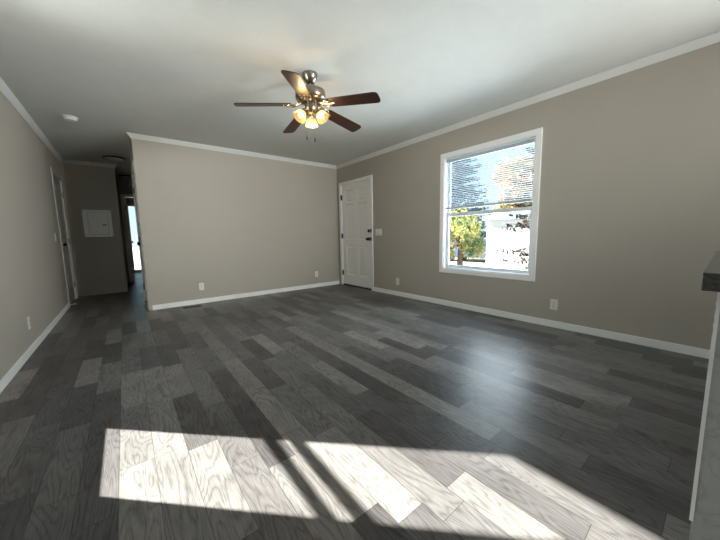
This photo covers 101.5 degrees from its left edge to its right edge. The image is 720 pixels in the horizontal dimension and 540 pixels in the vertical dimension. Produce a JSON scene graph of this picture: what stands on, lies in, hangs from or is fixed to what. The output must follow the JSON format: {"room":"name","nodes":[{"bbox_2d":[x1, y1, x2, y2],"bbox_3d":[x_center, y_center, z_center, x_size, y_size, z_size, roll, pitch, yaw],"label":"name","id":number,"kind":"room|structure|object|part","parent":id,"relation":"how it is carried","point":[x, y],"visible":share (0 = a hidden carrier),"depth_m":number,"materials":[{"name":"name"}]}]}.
{"room":"empty living room","nodes":[
{"label":"empty living room","id":0,"kind":"room"},
{"bbox_2d":[0,91,76,379],"bbox_3d":[-2.447,-0.357,1.729,0.110,2.440,9.200,-6,9,-38],"label":"wall","id":1,"kind":"structure","parent":0,"point":[32,274],"depth_m":2.92,"materials":[{"name":"beige paint"}]},
{"bbox_2d":[27,316,30,329],"bbox_3d":[-3.060,0.490,2.719,0.009,0.114,0.070,-6,9,-38],"label":"wall outlet","id":2,"kind":"object","parent":1,"relation":"attached to","point":[28,317],"visible":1,"depth_m":2.71,"materials":[{"name":"white plastic"}]},
{"bbox_2d":[0,77,62,161],"bbox_3d":[-2.377,-1.542,1.600,0.046,0.058,9.100,-6,9,-38],"label":"trim","id":3,"kind":"structure","parent":1,"relation":"attached to","point":[4,88],"depth_m":3.26,"materials":[{"name":"white paint"}]},
{"bbox_2d":[0,302,69,393],"bbox_3d":[-2.017,0.858,1.456,0.012,0.073,8.025,-6,9,-38],"label":"baseboard","id":4,"kind":"structure","parent":1,"relation":"attached to","point":[16,367],"depth_m":2.59,"materials":[{"name":"white paint"}]},
{"bbox_2d":[50,167,77,306],"bbox_3d":[-4.834,-0.508,4.815,0.101,2.109,0.920,-6,9,-38],"label":"door frame","id":5,"kind":"structure","parent":1,"relation":"in","point":[56,183],"depth_m":4.85,"materials":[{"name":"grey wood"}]},
{"bbox_2d":[60,163,127,296],"bbox_3d":[-5.002,-0.750,5.492,0.845,2.440,0.100,-6,9,-38],"label":"wall","id":6,"kind":"structure","parent":0,"point":[98,262],"depth_m":5.47,"materials":[{"name":"beige paint"}]},
{"bbox_2d":[60,159,116,167],"bbox_3d":[-4.917,-1.933,5.345,0.780,0.058,0.046,-6,9,-38],"label":"trim","id":7,"kind":"structure","parent":6,"relation":"attached to","point":[63,160],"depth_m":5.33,"materials":[{"name":"white paint"}]},
{"bbox_2d":[82,210,113,236],"bbox_3d":[-4.892,-0.869,5.489,0.407,0.497,0.020,-6,9,-38],"label":"electrical panel","id":8,"kind":"object","parent":6,"relation":"attached to","point":[96,223],"visible":1,"depth_m":5.48,"materials":[{"name":"grey metal"}]},
{"bbox_3d":[-4.885,-0.864,5.492,0.273,0.407,0.006,-6,9,-38],"label":"panel door","id":9,"kind":"part","parent":8,"relation":"part of","materials":[{"name":"grey metal"}]},
{"bbox_2d":[116,178,132,282],"bbox_3d":[-5.468,-0.928,7.094,2.200,2.440,0.100,-6,9,-38],"label":"wall","id":10,"kind":"structure","parent":0,"point":[124,186],"depth_m":6.91,"materials":[{"name":"beige paint"}]},
{"bbox_2d":[120,194,134,282],"bbox_3d":[-5.490,-0.805,7.548,0.855,2.089,0.842,-6,9,-38],"label":"door frame","id":11,"kind":"structure","parent":10,"relation":"in","point":[123,200],"depth_m":7.01,"materials":[{"name":"white paint"}]},
{"bbox_3d":[-5.797,-0.751,7.385,0.034,2.008,0.720,-6,9,-38],"label":"panel","id":12,"kind":"part","parent":11,"relation":"part of","materials":[{"name":"white paint"}]},
{"bbox_2d":[124,197,141,272],"bbox_3d":[-7.103,-1.140,9.168,2.350,2.440,0.100,-6,9,-38],"label":"wall","id":13,"kind":"structure","parent":0,"point":[130,201],"depth_m":9.05,"materials":[{"name":"beige paint"}]},
{"bbox_2d":[127,204,140,271],"bbox_3d":[-7.035,-0.988,9.193,0.280,2.070,0.058,-6,9,-38],"label":"window","id":14,"kind":"structure","parent":13,"relation":"in","point":[127,204],"depth_m":9.10,"materials":[{"name":"white paint"}]},
{"bbox_2d":[130,138,146,300],"bbox_3d":[-3.354,-0.668,4.532,0.090,2.440,0.863,-6,9,-38],"label":"wall","id":15,"kind":"structure","parent":0,"point":[131,153],"depth_m":4.72,"materials":[{"name":"beige paint"}]},
{"bbox_2d":[131,160,148,309],"bbox_3d":[-3.352,-0.496,4.476,0.101,2.109,0.860,-6,9,-38],"label":"door","id":16,"kind":"structure","parent":15,"relation":"in","point":[132,165],"depth_m":4.23,"materials":[{"name":"white paint"}]},
{"bbox_2d":[131,139,339,304],"bbox_3d":[-1.745,-0.777,5.200,3.448,2.440,0.090,-6,9,-38],"label":"wall","id":17,"kind":"structure","parent":0,"point":[229,223],"depth_m":4.84,"materials":[{"name":"beige paint"}]},
{"bbox_2d":[131,138,152,310],"bbox_3d":[-3.044,-0.595,4.112,0.039,2.379,0.008,-6,9,-38],"label":"trim","id":18,"kind":"structure","parent":17,"relation":"attached to","point":[132,139],"depth_m":4.10,"materials":[{"name":"beige paint"}]},
{"bbox_2d":[199,283,203,289],"bbox_3d":[-2.499,0.260,4.636,0.070,0.114,0.009,-6,9,-38],"label":"wall outlet","id":19,"kind":"object","parent":17,"relation":"attached to","point":[201,285],"visible":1,"depth_m":4.63,"materials":[{"name":"white plastic"}]},
{"bbox_2d":[126,132,335,168],"bbox_3d":[-1.786,-1.946,4.960,3.384,0.058,0.046,-6,9,-38],"label":"trim","id":20,"kind":"structure","parent":17,"relation":"attached to","point":[132,135],"depth_m":4.64,"materials":[{"name":"white paint"}]},
{"bbox_2d":[152,281,339,309],"bbox_3d":[-1.723,0.406,5.271,3.284,0.073,0.013,-6,9,-38],"label":"baseboard","id":21,"kind":"structure","parent":17,"relation":"attached to","point":[235,296],"depth_m":4.98,"materials":[{"name":"white paint"}]},
{"bbox_2d":[0,272,708,539],"bbox_3d":[-2.013,0.563,4.811,4.621,0.120,13.540,-6,9,-38],"label":"floor","id":22,"kind":"structure","parent":0,"point":[338,411],"depth_m":1.57,"materials":[{"name":"grey wood"}]},
{"bbox_2d":[182,305,201,308],"bbox_3d":[-2.526,0.554,4.429,0.250,0.005,0.100,-6,9,-38],"label":"floor vent","id":23,"kind":"object","parent":22,"relation":"in","point":[196,305],"visible":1,"depth_m":4.44,"materials":[{"name":"black metal"}]},
{"bbox_2d":[689,292,719,539],"bbox_3d":[1.642,0.446,0.986,0.974,0.863,0.611,-6,9,-38],"label":"half wall","id":24,"kind":"structure","parent":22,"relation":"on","point":[704,516],"depth_m":0.92,"materials":[{"name":"white paint"}]},
{"bbox_2d":[701,251,719,291],"bbox_3d":[1.557,0.005,0.850,1.198,0.046,0.696,-6,9,-38],"label":"countertop","id":25,"kind":"structure","parent":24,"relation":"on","point":[710,277],"depth_m":0.74,"materials":[{"name":"laminate"}]},
{"bbox_2d":[0,0,719,178],"bbox_3d":[-2.060,-1.969,4.514,4.621,0.100,13.540,-6,9,-38],"label":"ceiling","id":26,"kind":"structure","parent":0,"point":[169,69],"depth_m":2.37,"materials":[{"name":"white paint"}]},
{"bbox_2d":[62,115,78,121],"bbox_3d":[-3.342,-1.742,3.391,0.140,0.040,0.140,-6,9,-38],"label":"smoke detector","id":27,"kind":"object","parent":26,"relation":"attached to","point":[70,118],"visible":1,"depth_m":3.37,"materials":[{"name":"white plastic"}]},
{"bbox_2d":[102,155,125,160],"bbox_3d":[-4.266,-1.931,5.101,0.318,0.030,0.318,-6,9,-38],"label":"ceiling light","id":28,"kind":"object","parent":26,"relation":"in","point":[107,157],"visible":1,"depth_m":5.05,"materials":[{"name":"black"}]},
{"bbox_2d":[103,157,124,160],"bbox_3d":[-4.266,-1.930,5.101,0.295,0.028,0.295,-6,9,-38],"label":"diffuser","id":29,"kind":"object","parent":28,"relation":"attached to","point":[107,158],"depth_m":5.08,"materials":[{"name":"grey glass"}]},
{"bbox_2d":[234,70,380,141],"bbox_3d":[-0.441,-1.438,2.655,1.230,0.582,1.217,-6,9,-38],"label":"ceiling fan","id":30,"kind":"object","parent":26,"relation":"hanging from","point":[311,96],"visible":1,"depth_m":2.54,"materials":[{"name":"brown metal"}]},
{"bbox_3d":[-0.832,-1.418,2.526,0.466,0.066,0.130,-3,7,-15],"label":"blade","id":31,"kind":"part","parent":30,"relation":"part of","materials":[{"name":"brown wood"}]},
{"bbox_3d":[-0.591,-1.452,2.580,0.152,0.052,0.101,-6,9,-38],"label":"blade arm","id":32,"kind":"part","parent":30,"relation":"part of","materials":[{"name":"silver metal"}]},
{"bbox_3d":[-0.649,-1.473,2.965,0.130,0.066,0.466,-5,8,-33],"label":"blade","id":33,"kind":"part","parent":30,"relation":"part of","materials":[{"name":"brown wood"}]},
{"bbox_3d":[-0.469,-1.389,2.217,0.130,0.066,0.466,-1,7,3],"label":"blade","id":34,"kind":"part","parent":30,"relation":"part of","materials":[{"name":"brown wood"}]},
{"bbox_3d":[-0.515,-1.355,2.566,0.055,0.059,0.048,-6,9,-38],"label":"bulb","id":35,"kind":"part","parent":30,"relation":"part of","materials":[{"name":"white glass"}]},
{"bbox_3d":[-0.448,-1.441,2.458,0.092,0.052,0.161,-1,7,-3],"label":"blade arm","id":36,"kind":"part","parent":30,"relation":"part of","materials":[{"name":"silver metal"}]},
{"bbox_3d":[-0.339,-1.361,2.591,0.048,0.059,0.053,-6,9,-38],"label":"bulb","id":37,"kind":"part","parent":30,"relation":"part of","materials":[{"name":"white glass"}]},
{"bbox_3d":[-0.333,-1.476,2.736,0.161,0.052,0.094,-6,9,-38],"label":"blade arm","id":38,"kind":"part","parent":30,"relation":"part of","materials":[{"name":"silver metal"}]},
{"bbox_3d":[-0.292,-1.456,2.558,0.100,0.052,0.150,-6,9,-38],"label":"blade arm","id":39,"kind":"part","parent":30,"relation":"part of","materials":[{"name":"silver metal"}]},
{"bbox_3d":[-0.172,-1.478,2.927,0.130,0.066,0.466,4,9,39],"label":"blade","id":40,"kind":"part","parent":30,"relation":"part of","materials":[{"name":"brown wood"}]},
{"bbox_3d":[-0.060,-1.426,2.464,0.466,0.066,0.130,1,7,21],"label":"blade","id":41,"kind":"part","parent":30,"relation":"part of","materials":[{"name":"brown wood"}]},
{"bbox_2d":[337,42,719,349],"bbox_3d":[1.696,-0.651,3.573,0.110,2.440,6.937,-6,9,-38],"label":"wall","id":42,"kind":"structure","parent":0,"point":[628,233],"depth_m":2.75,"materials":[{"name":"beige paint"}]},
{"bbox_2d":[339,175,373,290],"bbox_3d":[-0.062,-0.695,5.741,0.164,2.087,1.036,-6,9,-38],"label":"door","id":43,"kind":"structure","parent":42,"relation":"in","point":[355,199],"depth_m":5.71,"materials":[{"name":"white paint"}]},
{"bbox_2d":[375,229,381,235],"bbox_3d":[0.324,-0.669,5.198,0.016,0.116,0.164,-6,9,-38],"label":"light switch","id":44,"kind":"object","parent":42,"relation":"attached to","point":[377,231],"visible":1,"depth_m":5.20,"materials":[{"name":"white plastic"}]},
{"bbox_2d":[439,127,542,281],"bbox_3d":[1.574,-0.738,3.703,0.124,1.634,1.271,-6,9,-38],"label":"window","id":45,"kind":"structure","parent":42,"relation":"in","point":[445,214],"depth_m":3.59,"materials":[{"name":"white paint"}]},
{"bbox_3d":[1.603,-1.094,3.689,0.022,0.770,1.131,-6,9,-38],"label":"sash","id":46,"kind":"part","parent":45,"relation":"part of","materials":[{"name":"white plastic"}]},
{"bbox_3d":[1.597,-0.376,3.758,0.024,0.761,1.131,-6,9,-38],"label":"sash","id":47,"kind":"part","parent":45,"relation":"part of","materials":[{"name":"white plastic"}]},
{"bbox_2d":[446,138,534,208],"bbox_3d":[1.551,-1.134,3.644,0.044,0.664,1.111,-6,9,-38],"label":"window blind","id":48,"kind":"object","parent":45,"relation":"attached to","point":[531,141],"visible":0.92,"depth_m":3.57,"materials":[{"name":"grey plastic"}]},
{"bbox_3d":[1.560,-0.816,3.683,0.028,0.024,1.111,-6,9,-38],"label":"rail","id":49,"kind":"part","parent":48,"relation":"part of","materials":[{"name":"grey plastic"}]},
{"bbox_2d":[336,31,719,168],"bbox_3d":[1.641,-1.823,3.350,0.046,0.058,6.846,-6,9,-38],"label":"trim","id":50,"kind":"structure","parent":42,"relation":"attached to","point":[713,38],"depth_m":2.85,"materials":[{"name":"white paint"}]},
{"bbox_2d":[374,287,709,358],"bbox_3d":[2.042,0.576,3.209,0.012,0.073,5.725,-6,9,-38],"label":"baseboard","id":51,"kind":"structure","parent":42,"relation":"attached to","point":[689,350],"depth_m":3.01,"materials":[{"name":"white paint"}]},
{"bbox_2d":[550,299,557,309],"bbox_3d":[2.073,0.369,3.144,0.009,0.114,0.070,-6,9,-38],"label":"wall outlet","id":52,"kind":"object","parent":42,"relation":"attached to","point":[553,302],"visible":1,"depth_m":3.14,"materials":[{"name":"white plastic"}]},
{"label":"outside","id":53,"kind":"structure","parent":0,"visible":0},
{"bbox_2d":[132,247,485,269],"bbox_3d":[2.380,-0.637,21.152,150.000,0.200,150.000,-6,9,-38],"label":"ground","id":54,"kind":"structure","parent":53,"point":[136,254],"depth_m":19.37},
{"bbox_2d":[449,206,486,264],"bbox_3d":[5.053,-1.721,15.036,2.997,3.287,3.104,-6,9,-38],"label":"broadleaf tree","id":55,"kind":"object","parent":54,"relation":"on","point":[460,226],"visible":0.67,"depth_m":14.73,"materials":[{"name":"green plant"}]},
{"bbox_2d":[449,239,486,260],"bbox_3d":[7.346,-1.238,18.519,1.780,1.417,4.486,-6,9,-38],"label":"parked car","id":56,"kind":"object","parent":54,"relation":"on","point":[455,242],"visible":0.08,"depth_m":18.67,"materials":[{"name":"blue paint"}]},
{"bbox_2d":[450,158,490,241],"bbox_3d":[7.400,-8.094,25.120,7.961,13.500,7.598,-2,7,-7],"label":"conifer tree","id":57,"kind":"object","parent":54,"relation":"on","point":[476,208],"visible":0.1,"depth_m":23.83,"materials":[{"name":"green plant"}]},
{"bbox_2d":[482,211,529,269],"bbox_3d":[10.430,-0.611,6.988,6.560,2.740,12.330,-6,9,-38],"label":"house","id":58,"kind":"structure","parent":54,"relation":"on","point":[496,238],"depth_m":9.42,"materials":[{"name":"white"}]},
{"bbox_2d":[490,152,533,214],"bbox_3d":[10.152,-4.035,18.475,3.927,6.888,4.084,-6,9,-38],"label":"broadleaf tree","id":59,"kind":"object","parent":54,"relation":"on","point":[500,206],"visible":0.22,"depth_m":18.05,"materials":[{"name":"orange plant"}]},
{"bbox_2d":[496,146,534,269],"bbox_3d":[4.226,-1.912,6.653,2.491,5.635,2.629,-6,9,-38],"label":"tree","id":60,"kind":"object","parent":54,"relation":"on","point":[522,253],"visible":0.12,"depth_m":6.87,"materials":[{"name":"brown plant"}]}
]}

